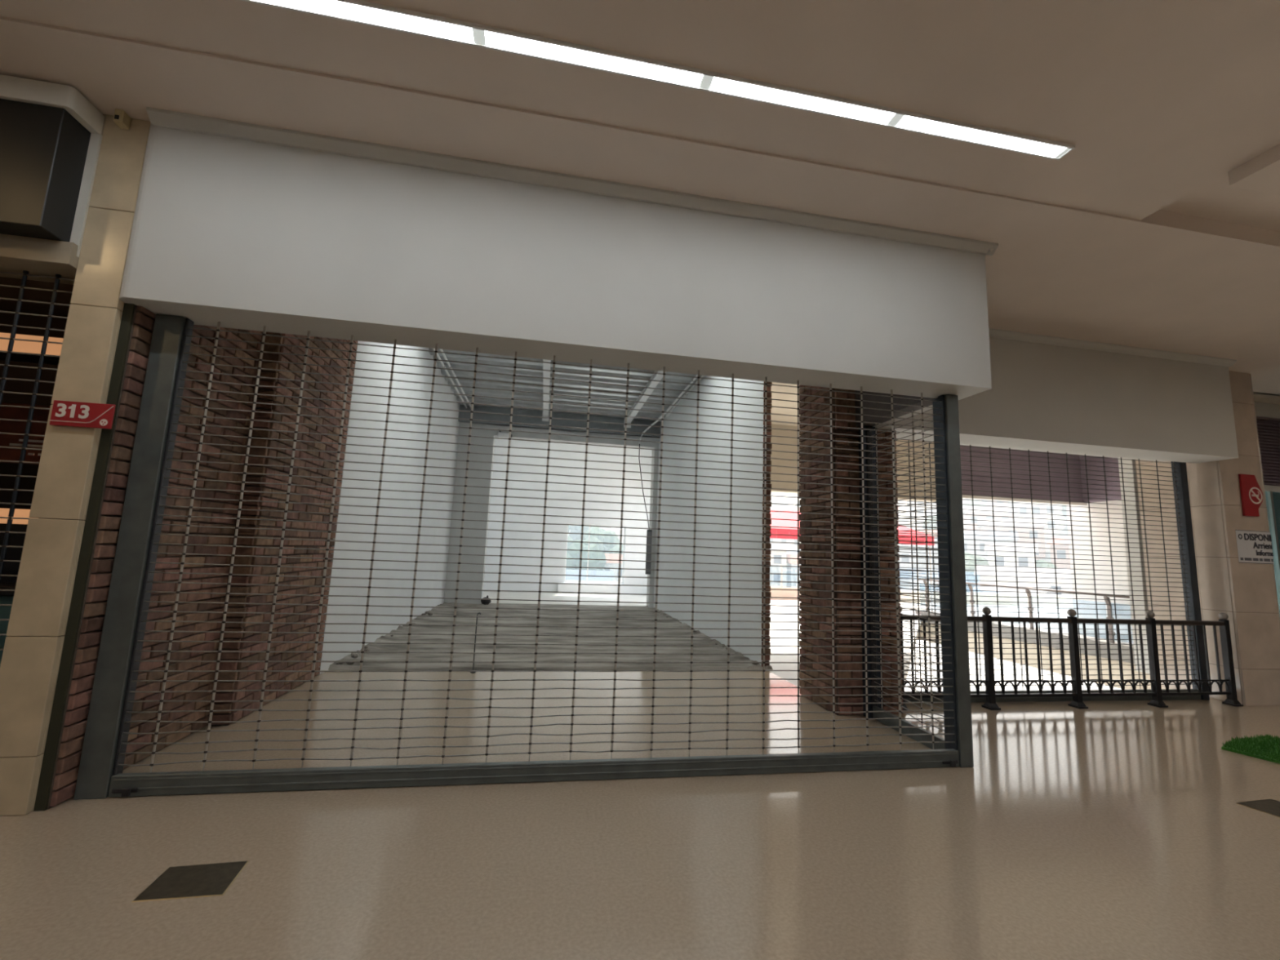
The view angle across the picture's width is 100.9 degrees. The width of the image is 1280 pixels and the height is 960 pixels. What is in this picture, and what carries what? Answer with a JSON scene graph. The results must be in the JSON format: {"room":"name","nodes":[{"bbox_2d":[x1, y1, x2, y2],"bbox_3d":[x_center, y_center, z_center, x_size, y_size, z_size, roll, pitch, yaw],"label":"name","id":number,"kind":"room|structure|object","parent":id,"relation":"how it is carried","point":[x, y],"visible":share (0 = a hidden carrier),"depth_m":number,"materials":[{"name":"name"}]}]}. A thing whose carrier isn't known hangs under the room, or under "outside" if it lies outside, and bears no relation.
{"room":"shopping mall","nodes":[
{"label":"shopping mall","id":0,"kind":"room"},
{"bbox_2d":[0,276,73,526],"bbox_3d":[-8.142,-0.337,3.634,9.200,4.000,2.480,4,-8,-10],"label":"wall","id":1,"kind":"structure","parent":0,"point":[19,386],"depth_m":5.13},
{"bbox_2d":[0,402,50,464],"bbox_3d":[-5.441,-0.407,4.354,1.150,0.500,0.057,4,-8,-10],"label":"menu board","id":2,"kind":"object","parent":1,"relation":"attached to","point":[6,412],"visible":0.51,"depth_m":4.39,"materials":[{"name":"black"}]},
{"bbox_2d":[0,332,63,364],"bbox_3d":[-5.437,-1.131,4.446,2.700,0.200,0.160,4,-8,-10],"label":"shelf","id":3,"kind":"object","parent":1,"relation":"attached to","point":[31,347],"visible":0.1,"depth_m":4.44,"materials":[{"name":"brown"}]},
{"bbox_2d":[0,233,79,284],"bbox_3d":[-7.869,-1.593,2.451,9.174,0.135,0.300,4,-8,-10],"label":"wall","id":4,"kind":"structure","parent":0,"point":[37,256],"depth_m":3.08,"materials":[{"name":"beige paint"}]},
{"bbox_2d":[0,270,75,665],"bbox_3d":[-4.986,0.149,2.775,3.170,3.046,0.048,4,-8,-10],"label":"security grille","id":5,"kind":"object","parent":4,"relation":"in","point":[25,273],"visible":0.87,"depth_m":3.11,"materials":[{"name":"black metal"}]},
{"bbox_2d":[80,114,106,246],"bbox_3d":[-7.854,-2.095,2.545,9.174,0.885,0.245,4,-8,-10],"label":"wall","id":6,"kind":"structure","parent":0,"point":[104,115],"depth_m":3.26,"materials":[{"name":"beige paint"}]},
{"bbox_2d":[0,74,104,257],"bbox_3d":[-4.960,-1.903,2.807,3.378,0.930,0.220,4,-8,-10],"label":"sign box","id":7,"kind":"object","parent":6,"relation":"attached to","point":[51,136],"visible":0.89,"depth_m":3.01,"materials":[{"name":"black metal"}]},
{"bbox_2d":[47,305,262,809],"bbox_3d":[-3.340,-0.280,3.784,0.300,4.300,1.390,4,-8,-10],"label":"brick wall","id":8,"kind":"structure","parent":0,"point":[71,740],"depth_m":3.68,"materials":[{"name":"brown brick"}]},
{"bbox_2d":[318,341,459,675],"bbox_3d":[-4.342,-0.010,9.846,0.450,5.300,7.530,4,-8,-10],"label":"wall","id":9,"kind":"structure","parent":0,"point":[324,666],"depth_m":8.12,"materials":[{"name":"paint"}]},
{"bbox_2d":[328,602,773,670],"bbox_3d":[-1.584,2.855,10.175,5.460,0.228,7.462,4,-8,-10],"label":"floor","id":10,"kind":"structure","parent":0,"point":[435,611],"depth_m":8.21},
{"bbox_2d":[480,595,490,604],"bbox_3d":[-3.861,3.008,13.234,0.254,0.241,0.180,4,-8,-10],"label":"bag","id":11,"kind":"object","parent":10,"relation":"on","point":[483,602],"visible":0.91,"depth_m":13.17,"materials":[{"name":"black plastic"}]},
{"bbox_2d":[444,422,658,607],"bbox_3d":[-2.141,0.655,14.150,5.440,5.300,0.350,4,-8,-10],"label":"wall","id":12,"kind":"structure","parent":0,"point":[462,431],"depth_m":13.65,"materials":[{"name":"grey paint"}]},
{"bbox_2d":[457,404,661,441],"bbox_3d":[-2.057,-1.569,14.146,5.330,0.670,0.240,4,-8,-10],"label":"header beam","id":13,"kind":"structure","parent":12,"relation":"attached to","point":[464,415],"depth_m":14.07,"materials":[{"name":"grey metal"}]},
{"bbox_2d":[497,430,512,438],"bbox_3d":[-3.536,-1.234,13.843,0.378,0.250,0.180,4,-8,-10],"label":"security camera","id":14,"kind":"object","parent":13,"relation":"attached to","point":[505,435],"visible":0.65,"depth_m":13.76,"materials":[{"name":"white plastic"}]},
{"bbox_2d":[644,529,652,574],"bbox_3d":[0.234,1.933,14.212,0.130,1.190,0.100,4,-8,-10],"label":"panel","id":15,"kind":"object","parent":12,"relation":"attached to","point":[649,532],"visible":1,"depth_m":14.17,"materials":[{"name":"grey metal"}]},
{"bbox_2d":[119,123,991,427],"bbox_3d":[-0.286,-1.393,4.428,5.950,1.185,1.500,4,-8,-10],"label":"fascia","id":16,"kind":"structure","parent":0,"point":[237,233],"depth_m":3.60,"materials":[{"name":"paint"}]},
{"bbox_2d":[74,314,973,799],"bbox_3d":[-0.286,0.550,3.660,5.745,2.858,0.184,4,-8,-11],"label":"security grille","id":17,"kind":"object","parent":16,"relation":"in","point":[100,775],"visible":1,"depth_m":3.46,"materials":[{"name":"grey metal"}]},
{"bbox_2d":[146,106,998,255],"bbox_3d":[-0.188,-1.959,4.395,5.960,0.065,1.400,4,-8,-10],"label":"trim","id":18,"kind":"structure","parent":16,"relation":"attached to","point":[158,117],"depth_m":3.63,"materials":[{"name":"paint"}]},
{"bbox_2d":[858,408,945,749],"bbox_3d":[2.398,0.806,4.781,0.160,2.858,1.124,4,-8,-10],"label":"security grille","id":19,"kind":"object","parent":16,"relation":"in","point":[874,557],"visible":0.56,"depth_m":5.09,"materials":[{"name":"grey metal"}]},
{"bbox_2d":[428,347,701,421],"bbox_3d":[-1.582,-2.375,10.821,5.920,0.340,7.300,4,-8,-10],"label":"ceiling","id":20,"kind":"structure","parent":0,"point":[469,383],"depth_m":11.73,"materials":[{"name":"grey paint"}]},
{"bbox_2d":[432,348,467,408],"bbox_3d":[-3.864,-2.279,10.340,0.068,0.080,6.600,4,-8,-10],"label":"conduit pipe","id":21,"kind":"object","parent":20,"relation":"attached to","point":[443,365],"visible":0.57,"depth_m":11.17,"materials":[{"name":"white metal"}]},
{"bbox_2d":[439,348,471,408],"bbox_3d":[-3.746,-2.272,10.361,0.068,0.080,6.600,4,-8,-10],"label":"conduit pipe","id":22,"kind":"object","parent":20,"relation":"attached to","point":[441,350],"visible":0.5,"depth_m":11.05,"materials":[{"name":"white metal"}]},
{"bbox_2d":[542,359,551,421],"bbox_3d":[-1.880,-2.110,10.625,0.180,0.260,6.890,4,-8,-10],"label":"joist","id":23,"kind":"object","parent":20,"relation":"attached to","point":[546,374],"visible":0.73,"depth_m":11.56,"materials":[{"name":"white metal"}]},
{"bbox_2d":[623,370,666,427],"bbox_3d":[0.278,-1.975,11.003,0.190,0.260,6.890,4,-8,-10],"label":"joist","id":24,"kind":"object","parent":20,"relation":"attached to","point":[655,376],"visible":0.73,"depth_m":11.90,"materials":[{"name":"white metal"}]},
{"bbox_2d":[638,374,697,444],"bbox_3d":[0.945,-1.687,11.156,0.399,0.666,6.616,4,-8,-13],"label":"conduit pipe","id":25,"kind":"object","parent":20,"relation":"attached to","point":[693,380],"visible":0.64,"depth_m":12.38,"materials":[{"name":"white metal"}]},
{"bbox_2d":[638,444,649,529],"bbox_3d":[0.101,0.194,14.270,0.508,2.304,0.069,10,-11,-44],"label":"hanging cable","id":26,"kind":"object","parent":25,"relation":"hanging from","point":[639,444],"visible":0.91,"depth_m":14.25,"materials":[{"name":"grey metal"}]},
{"bbox_2d":[666,375,704,417],"bbox_3d":[1.191,-2.015,10.771,0.064,0.110,5.701,4,-8,-10],"label":"conduit pipe","id":27,"kind":"object","parent":20,"relation":"attached to","point":[695,383],"visible":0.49,"depth_m":11.79,"materials":[{"name":"white metal"}]},
{"bbox_2d":[483,438,652,594],"bbox_3d":[-2.476,1.151,17.945,6.450,5.300,0.200,4,-8,-10],"label":"wall","id":28,"kind":"structure","parent":0,"point":[502,442],"depth_m":17.85,"materials":[{"name":"paint"}]},
{"bbox_2d":[557,582,624,594],"bbox_3d":[-1.627,3.619,17.612,2.190,0.330,0.140,4,-8,-10],"label":"window sill","id":29,"kind":"structure","parent":28,"relation":"attached to","point":[562,588],"depth_m":17.54,"materials":[{"name":"paint"}]},
{"bbox_2d":[564,523,625,583],"bbox_3d":[-1.527,2.504,17.967,2.010,1.940,0.060,4,-8,-10],"label":"window","id":30,"kind":"structure","parent":28,"relation":"in","point":[624,542],"depth_m":17.90,"materials":[{"name":"white plastic"}]},
{"bbox_2d":[0,591,1279,959],"bbox_3d":[4.945,2.536,5.705,36.000,0.180,26.000,4,-8,-10],"label":"floor","id":31,"kind":"structure","parent":0,"point":[1107,829],"depth_m":2.74,"materials":[{"name":"tile"}]},
{"bbox_2d":[0,114,151,815],"bbox_3d":[-3.257,-0.239,3.123,0.290,4.050,0.200,4,-8,-10],"label":"marble pillar","id":32,"kind":"structure","parent":31,"relation":"on","point":[36,665],"depth_m":2.99,"materials":[{"name":"yellow stone"}]},
{"bbox_2d":[48,400,115,429],"bbox_3d":[-3.197,-0.375,3.030,0.300,0.144,0.016,4,-8,-10],"label":"number sign","id":33,"kind":"object","parent":32,"relation":"attached to","point":[64,413],"visible":1,"depth_m":3.03,"materials":[{"name":"red plastic"}]},
{"bbox_2d":[112,108,130,129],"bbox_3d":[-3.185,-2.219,3.247,0.050,0.090,0.075,4,-8,-10],"label":"wall sensor","id":34,"kind":"object","parent":32,"relation":"attached to","point":[121,117],"visible":1,"depth_m":3.23,"materials":[{"name":"beige plastic"}]},
{"bbox_2d":[206,331,357,725],"bbox_3d":[-3.533,-0.088,5.264,0.454,4.300,1.723,4,-8,-10],"label":"wall pier","id":35,"kind":"object","parent":31,"relation":"on","point":[237,588],"visible":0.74,"depth_m":4.87,"materials":[{"name":"red brick"}]},
{"bbox_2d":[470,612,480,673],"bbox_3d":[-1.957,1.930,6.280,0.061,0.696,0.060,-3,-9,33],"label":"rod","id":36,"kind":"object","parent":31,"relation":"on","point":[478,612],"visible":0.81,"depth_m":6.28,"materials":[{"name":"grey metal"}]},
{"bbox_2d":[799,384,902,715],"bbox_3d":[2.257,0.210,5.794,0.724,4.300,0.764,4,-8,-10],"label":"wall pier","id":37,"kind":"object","parent":31,"relation":"on","point":[813,532],"visible":0.62,"depth_m":5.44,"materials":[{"name":"red brick"}]},
{"bbox_2d":[769,509,933,611],"bbox_3d":[6.172,2.473,16.792,5.620,3.050,2.012,4,-8,-10],"label":"awning","id":38,"kind":"object","parent":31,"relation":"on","point":[781,531],"visible":0.24,"depth_m":16.27,"materials":[{"name":"red metal"}]},
{"bbox_2d":[899,606,1243,710],"bbox_3d":[4.781,1.956,5.821,4.405,1.047,0.120,4,-8,-10],"label":"iron railing","id":39,"kind":"object","parent":31,"relation":"on","point":[1150,622],"visible":0.85,"depth_m":5.86,"materials":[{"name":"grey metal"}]},
{"bbox_2d":[1118,370,1279,706],"bbox_3d":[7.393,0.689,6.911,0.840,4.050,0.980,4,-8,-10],"label":"wall","id":40,"kind":"structure","parent":31,"relation":"on","point":[1246,593],"depth_m":6.48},
{"bbox_2d":[1238,474,1262,516],"bbox_3d":[7.502,0.189,6.467,0.320,0.510,0.032,4,-8,-10],"label":"no smoking sign","id":41,"kind":"object","parent":40,"relation":"attached to","point":[1251,495],"visible":1,"depth_m":6.46,"materials":[{"name":"red plastic"}]},
{"bbox_2d":[1235,529,1274,564],"bbox_3d":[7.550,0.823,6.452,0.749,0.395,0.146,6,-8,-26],"label":"poster","id":42,"kind":"object","parent":40,"relation":"attached to","point":[1253,546],"visible":1,"depth_m":6.40,"materials":[{"name":"paper"}]},
{"bbox_2d":[1256,416,1279,486],"bbox_3d":[10.309,-0.350,7.909,5.050,1.040,0.070,4,-8,-10],"label":"screen","id":43,"kind":"object","parent":40,"relation":"attached to","point":[1268,428],"visible":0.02,"depth_m":7.72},
{"bbox_2d":[1265,491,1279,614],"bbox_3d":[10.234,1.581,7.645,5.050,2.700,0.060,4,-8,-10],"label":"shop window","id":44,"kind":"structure","parent":40,"relation":"in","point":[1268,495],"depth_m":7.50,"materials":[{"name":"clear glass"}]},
{"bbox_2d":[1221,733,1279,764],"bbox_3d":[5.505,2.315,4.546,0.912,0.052,0.540,5,-8,-19],"label":"mat","id":45,"kind":"object","parent":31,"relation":"on","point":[1266,747],"visible":1,"depth_m":4.56,"materials":[{"name":"green plant"}]},
{"bbox_2d":[0,0,1279,395],"bbox_3d":[4.261,-2.808,-0.093,32.000,0.930,13.600,4,-8,-10],"label":"ceiling","id":46,"kind":"structure","parent":0,"point":[1159,229],"depth_m":3.06,"materials":[{"name":"paint"}]},
{"bbox_2d":[240,0,1075,160],"bbox_3d":[-0.245,-2.221,2.781,5.904,0.024,0.109,4,-8,-10],"label":"recessed light","id":47,"kind":"object","parent":46,"relation":"in","point":[359,11],"visible":1,"depth_m":2.83,"materials":[{"name":"white plastic"}]},
{"bbox_2d":[257,0,479,44],"bbox_3d":[-1.396,-2.292,2.579,1.180,0.011,0.085,4,-8,-10],"label":"diffuser","id":48,"kind":"object","parent":47,"relation":"attached to","point":[359,11],"depth_m":2.60,"materials":[{"name":"white plastic"}]},
{"bbox_2d":[478,29,708,88],"bbox_3d":[-0.226,-2.218,2.784,1.200,0.011,0.085,4,-8,-10],"label":"diffuser","id":49,"kind":"object","parent":47,"relation":"attached to","point":[501,40],"depth_m":2.77,"materials":[{"name":"white plastic"}]},
{"bbox_2d":[704,75,899,124],"bbox_3d":[0.929,-2.146,2.986,1.150,0.011,0.085,4,-8,-10],"label":"diffuser","id":50,"kind":"object","parent":47,"relation":"attached to","point":[730,86],"depth_m":2.98,"materials":[{"name":"white plastic"}]},
{"bbox_2d":[891,114,1071,158],"bbox_3d":[2.070,-2.074,3.186,1.170,0.011,0.085,4,-8,-10],"label":"diffuser","id":51,"kind":"object","parent":47,"relation":"attached to","point":[924,124],"depth_m":3.18,"materials":[{"name":"white plastic"}]},
{"bbox_2d":[653,374,772,666],"bbox_3d":[1.152,0.356,10.960,0.126,5.300,7.227,4,-8,-10],"label":"wall","id":52,"kind":"structure","parent":0,"point":[671,462],"depth_m":9.27,"materials":[{"name":"paint"}]},
{"bbox_2d":[769,423,936,502],"bbox_3d":[3.770,-0.352,10.519,4.810,1.310,0.200,4,-8,-10],"label":"beam","id":53,"kind":"structure","parent":0,"point":[783,485],"depth_m":10.33,"materials":[{"name":"beige paint"}]},
{"bbox_2d":[853,390,934,426],"bbox_3d":[2.438,-1.201,5.072,0.150,1.183,1.128,4,-8,-10],"label":"lining","id":54,"kind":"object","parent":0,"point":[867,397],"visible":0.21,"depth_m":5.11,"materials":[{"name":"grey paint"}]},
{"bbox_2d":[769,586,1073,606],"bbox_3d":[10.547,4.398,19.582,19.980,0.520,0.150,4,-8,-10],"label":"wall","id":55,"kind":"structure","parent":0,"point":[784,593],"depth_m":20.02,"materials":[{"name":"white paint"}]},
{"bbox_2d":[904,640,1121,691],"bbox_3d":[18.515,11.150,35.499,70.000,0.200,54.550,4,-8,-10],"label":"floor","id":56,"kind":"structure","parent":0,"point":[997,673],"depth_m":26.79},
{"bbox_2d":[770,382,1279,426],"bbox_3d":[7.099,-1.178,9.261,11.000,0.250,4.150,4,-8,-10],"label":"ceiling","id":57,"kind":"structure","parent":0,"point":[1260,397],"depth_m":8.60,"materials":[{"name":"beige paint"}]},
{"bbox_2d":[960,444,1121,506],"bbox_3d":[8.200,-0.350,9.618,3.490,1.210,3.360,4,-8,-10],"label":"bulkhead","id":58,"kind":"object","parent":57,"relation":"hanging from","point":[964,467],"visible":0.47,"depth_m":11.16,"materials":[{"name":"paint"}]},
{"bbox_2d":[916,622,1165,688],"bbox_3d":[5.312,3.708,11.617,7.500,0.600,6.500,4,-8,-10],"label":"wall","id":59,"kind":"structure","parent":0,"point":[1114,664],"depth_m":11.33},
{"bbox_2d":[915,610,1134,663],"bbox_3d":[8.767,3.558,12.268,0.300,0.300,6.500,4,-8,-10],"label":"trim","id":60,"kind":"structure","parent":59,"relation":"attached to","point":[1044,633],"depth_m":11.36,"materials":[{"name":"concrete"}]},
{"bbox_2d":[918,578,1129,643],"bbox_3d":[8.702,2.946,12.334,0.120,0.923,6.300,4,-8,-10],"label":"railing","id":61,"kind":"object","parent":60,"relation":"on","point":[1111,633],"visible":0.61,"depth_m":11.81,"materials":[{"name":"metal"}]},
{"bbox_2d":[878,337,1238,463],"bbox_3d":[4.901,-1.354,6.396,4.930,2.035,0.800,4,-8,-10],"label":"fascia","id":62,"kind":"structure","parent":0,"point":[1044,397],"depth_m":6.00,"materials":[{"name":"paint"}]},
{"bbox_2d":[895,440,1209,702],"bbox_3d":[4.718,1.039,6.172,4.330,2.948,0.100,4,-8,-10],"label":"security grille","id":63,"kind":"object","parent":62,"relation":"in","point":[1179,469],"visible":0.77,"depth_m":6.26,"materials":[{"name":"grey metal"}]},
{"bbox_2d":[988,328,1236,367],"bbox_3d":[4.885,-1.548,5.973,4.610,0.065,0.070,4,-8,-10],"label":"trim","id":64,"kind":"structure","parent":62,"relation":"attached to","point":[995,333],"depth_m":6.04,"materials":[{"name":"paint"}]},
{"bbox_2d":[1066,500,1133,644],"bbox_3d":[10.184,1.319,10.789,0.900,4.050,2.150,4,-8,-10],"label":"window","id":65,"kind":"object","parent":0,"point":[1122,602],"visible":0.14,"depth_m":11.09,"materials":[{"name":"glass"}]},
{"bbox_3d":[-8.203,1.705,3.251,9.200,0.149,2.500,4,-8,-10],"label":"floor","id":66,"kind":"structure","parent":0,"visible":0},
{"bbox_2d":[0,582,16,663],"bbox_3d":[-5.576,1.289,3.938,2.550,1.060,0.700,4,-8,-10],"label":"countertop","id":67,"kind":"structure","parent":66,"relation":"on","point":[6,597],"depth_m":3.84,"materials":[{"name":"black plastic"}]},
{"bbox_2d":[0,582,16,595],"bbox_3d":[-5.557,0.794,4.005,2.550,0.060,0.700,4,-8,-10],"label":"countertop","id":68,"kind":"structure","parent":67,"relation":"on","point":[3,585],"depth_m":3.83,"materials":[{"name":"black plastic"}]},
{"bbox_2d":[0,507,36,582],"bbox_3d":[-5.145,0.516,4.223,0.640,0.580,0.110,4,-8,-10],"label":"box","id":69,"kind":"object","parent":67,"relation":"on","point":[15,539],"visible":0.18,"depth_m":4.21,"materials":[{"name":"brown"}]},
{"label":"outside","id":70,"kind":"structure","parent":0,"visible":0},
{"bbox_2d":[568,511,1068,562],"bbox_3d":[39.722,12.256,134.207,332.849,35.519,225.160,4,-8,-10],"label":"hillside","id":71,"kind":"structure","parent":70,"point":[1064,532],"depth_m":96.26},
{"bbox_2d":[567,524,573,547],"bbox_3d":[-16.900,12.120,99.263,9.500,14.228,7.860,0,-8,14],"label":"tree","id":72,"kind":"object","parent":71,"relation":"on","point":[569,539],"visible":0.02,"depth_m":97.83,"materials":[{"name":"green plant"}]},
{"bbox_2d":[568,525,579,541],"bbox_3d":[-13.410,12.815,119.844,6.191,9.976,7.483,6,-8,-23],"label":"tree","id":73,"kind":"object","parent":71,"relation":"on","point":[574,529],"visible":0.07,"depth_m":117.95,"materials":[{"name":"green plant"}]},
{"bbox_2d":[575,525,589,540],"bbox_3d":[-10.835,13.640,111.981,5.938,9.445,7.177,-1,-8,25],"label":"tree","id":74,"kind":"object","parent":71,"relation":"on","point":[585,528],"visible":0.1,"depth_m":110.29,"materials":[{"name":"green plant"}]},
{"bbox_2d":[565,539,606,570],"bbox_3d":[-8.887,14.548,80.195,8.394,10.917,6.945,4,-8,-10],"label":"tree","id":75,"kind":"object","parent":71,"relation":"on","point":[575,545],"visible":0.46,"depth_m":78.44,"materials":[{"name":"green plant"}]},
{"bbox_2d":[565,568,615,582],"bbox_3d":[-7.798,15.486,68.449,8.473,7.600,5.410,3,-8,-8],"label":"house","id":76,"kind":"structure","parent":71,"relation":"on","point":[584,572],"depth_m":67.85,"materials":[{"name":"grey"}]},
{"bbox_2d":[582,526,619,553],"bbox_3d":[-7.507,13.998,95.929,7.282,11.199,8.801,-3,-9,34],"label":"tree","id":77,"kind":"object","parent":71,"relation":"on","point":[593,530],"visible":0.35,"depth_m":94.69,"materials":[{"name":"green plant"}]},
{"bbox_2d":[604,553,622,582],"bbox_3d":[-2.819,15.739,84.683,7.778,7.600,6.081,2,-8,4],"label":"house","id":78,"kind":"structure","parent":71,"relation":"on","point":[612,564],"depth_m":82.44,"materials":[{"name":"grey"}]},
{"bbox_2d":[607,544,622,554],"bbox_3d":[-3.102,15.243,87.413,7.471,9.444,6.182,0,-8,18],"label":"tree","id":79,"kind":"object","parent":71,"relation":"on","point":[616,548],"visible":0.02,"depth_m":87.37,"materials":[{"name":"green plant"}]},
{"bbox_2d":[769,541,789,587],"bbox_3d":[18.524,14.545,81.162,8.497,10.200,4.993,0,-8,16],"label":"house","id":80,"kind":"structure","parent":71,"relation":"on","point":[780,546],"depth_m":78.70,"materials":[{"name":"grey"}]},
{"bbox_2d":[771,497,789,509],"bbox_3d":[41.131,9.184,159.662,7.102,7.600,6.184,-1,-8,21],"label":"house","id":81,"kind":"structure","parent":71,"relation":"on","point":[778,500],"depth_m":157.27,"materials":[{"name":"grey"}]},
{"bbox_2d":[769,537,800,547],"bbox_3d":[30.760,11.807,114.878,9.218,7.600,4.803,2,-8,1],"label":"house","id":82,"kind":"structure","parent":71,"relation":"on","point":[772,540],"depth_m":112.68,"materials":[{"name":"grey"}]},
{"bbox_2d":[778,506,795,510],"bbox_3d":[45.102,10.014,150.933,9.289,5.000,5.712,-4,-10,38],"label":"house","id":83,"kind":"structure","parent":71,"relation":"on","point":[789,508],"depth_m":151.81,"materials":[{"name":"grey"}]},
{"bbox_2d":[786,554,800,587],"bbox_3d":[27.333,15.459,81.556,9.851,7.600,5.166,2,-8,2],"label":"house","id":84,"kind":"structure","parent":71,"relation":"on","point":[793,578],"depth_m":79.83,"materials":[{"name":"grey"}]},
{"bbox_2d":[786,547,800,554],"bbox_3d":[26.874,15.289,99.856,10.013,5.000,5.181,1,-8,11],"label":"house","id":85,"kind":"structure","parent":71,"relation":"on","point":[790,548],"depth_m":98.36,"materials":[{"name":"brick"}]},
{"bbox_2d":[897,526,915,568],"bbox_3d":[41.660,12.663,87.911,8.024,10.200,4.860,-2,-9,31],"label":"house","id":86,"kind":"structure","parent":71,"relation":"on","point":[908,559],"depth_m":84.96,"materials":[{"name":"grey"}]},
{"bbox_2d":[903,524,924,529],"bbox_3d":[56.747,11.253,105.117,8.011,5.000,5.233,-2,-9,26],"label":"house","id":87,"kind":"structure","parent":71,"relation":"on","point":[917,525],"depth_m":105.12,"materials":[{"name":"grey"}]},
{"bbox_2d":[899,579,933,591],"bbox_3d":[29.557,15.791,64.002,10.157,7.600,4.866,-3,-10,36],"label":"house","id":88,"kind":"structure","parent":71,"relation":"on","point":[904,580],"depth_m":61.59,"materials":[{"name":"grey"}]},
{"bbox_2d":[912,500,936,521],"bbox_3d":[69.640,6.184,124.418,10.298,7.600,5.052,-2,-9,28],"label":"house","id":89,"kind":"structure","parent":71,"relation":"on","point":[918,514],"depth_m":123.79,"materials":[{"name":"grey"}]},
{"bbox_2d":[915,529,938,568],"bbox_3d":[49.115,12.565,93.549,6.593,7.600,4.902,0,-8,17],"label":"house","id":90,"kind":"structure","parent":71,"relation":"on","point":[935,545],"depth_m":91.23,"materials":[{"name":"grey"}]},
{"bbox_2d":[921,515,937,528],"bbox_3d":[58.174,10.404,103.273,5.745,7.662,4.753,8,-9,-35],"label":"tree","id":91,"kind":"object","parent":71,"relation":"on","point":[935,525],"visible":0.12,"depth_m":102.55,"materials":[{"name":"green plant"}]},
{"bbox_2d":[899,568,966,591],"bbox_3d":[37.487,15.349,68.483,8.312,7.600,5.449,-2,-9,30],"label":"house","id":92,"kind":"structure","parent":71,"relation":"on","point":[904,572],"depth_m":68.05,"materials":[{"name":"brick"}]},
{"bbox_2d":[962,498,985,506],"bbox_3d":[71.174,7.499,112.444,5.614,7.046,4.645,-3,-9,33],"label":"tree","id":93,"kind":"object","parent":71,"relation":"on","point":[976,502],"visible":0.11,"depth_m":111.36,"materials":[{"name":"green plant"}]},
{"bbox_2d":[964,551,989,592],"bbox_3d":[47.389,14.327,75.740,5.347,7.850,4.374,5,-8,-19],"label":"tree","id":94,"kind":"object","parent":71,"relation":"on","point":[970,578],"visible":0.41,"depth_m":74.62,"materials":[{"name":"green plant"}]},
{"bbox_2d":[962,498,1008,506],"bbox_3d":[76.552,4.546,117.239,9.185,10.200,5.741,-3,-9,35],"label":"house","id":95,"kind":"structure","parent":71,"relation":"on","point":[988,503],"depth_m":114.34,"materials":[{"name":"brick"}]},
{"bbox_2d":[962,506,1015,530],"bbox_3d":[67.095,8.889,102.095,8.404,7.600,5.007,-1,-8,21],"label":"house","id":96,"kind":"structure","parent":71,"relation":"on","point":[989,508],"depth_m":101.08,"materials":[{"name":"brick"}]},
{"bbox_2d":[964,530,1019,561],"bbox_3d":[56.466,12.188,86.739,9.348,7.600,5.702,-3,-9,32],"label":"house","id":97,"kind":"structure","parent":71,"relation":"on","point":[1002,539],"depth_m":85.20,"materials":[{"name":"grey"}]},
{"bbox_2d":[984,542,1038,567],"bbox_3d":[54.684,13.074,77.569,6.406,7.600,5.308,-4,-10,37],"label":"house","id":98,"kind":"structure","parent":71,"relation":"on","point":[998,548],"depth_m":76.33,"materials":[{"name":"grey"}]},
{"bbox_2d":[977,519,1047,559],"bbox_3d":[64.227,10.558,91.437,9.415,7.600,6.003,-2,-9,29],"label":"house","id":99,"kind":"structure","parent":71,"relation":"on","point":[1017,525],"depth_m":88.88,"materials":[{"name":"brick"}]},
{"bbox_2d":[1008,501,1017,512],"bbox_3d":[87.629,5.564,124.841,6.477,5.000,5.117,-1,-8,21],"label":"house","id":100,"kind":"structure","parent":71,"relation":"on","point":[1015,503],"depth_m":122.73,"materials":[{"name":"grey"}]},
{"bbox_2d":[969,581,1056,595],"bbox_3d":[41.149,15.248,57.984,5.737,7.600,6.847,8,-9,-36],"label":"house","id":101,"kind":"structure","parent":71,"relation":"on","point":[986,589],"depth_m":57.78,"materials":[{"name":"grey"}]},
{"bbox_2d":[973,564,1072,595],"bbox_3d":[47.653,14.575,65.421,10.007,7.600,5.673,-4,-10,38],"label":"house","id":102,"kind":"structure","parent":71,"relation":"on","point":[1050,571],"depth_m":64.05,"materials":[{"name":"grey"}]},
{"bbox_2d":[1016,502,1066,536],"bbox_3d":[75.490,5.591,99.438,5.037,10.200,7.160,7,-9,-34],"label":"house","id":103,"kind":"structure","parent":71,"relation":"on","point":[1047,521],"depth_m":96.92,"materials":[{"name":"grey"}]},
{"bbox_2d":[1035,560,1057,568],"bbox_3d":[56.851,13.810,74.358,4.070,5.110,3.329,9,-10,-40],"label":"tree","id":104,"kind":"object","parent":71,"relation":"on","point":[1037,565],"visible":0.2,"depth_m":73.92,"materials":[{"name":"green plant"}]},
{"bbox_2d":[1045,536,1070,568],"bbox_3d":[65.799,10.907,79.047,5.510,5.000,6.346,7,-9,-30],"label":"house","id":105,"kind":"structure","parent":71,"relation":"on","point":[1065,542],"depth_m":79.28,"materials":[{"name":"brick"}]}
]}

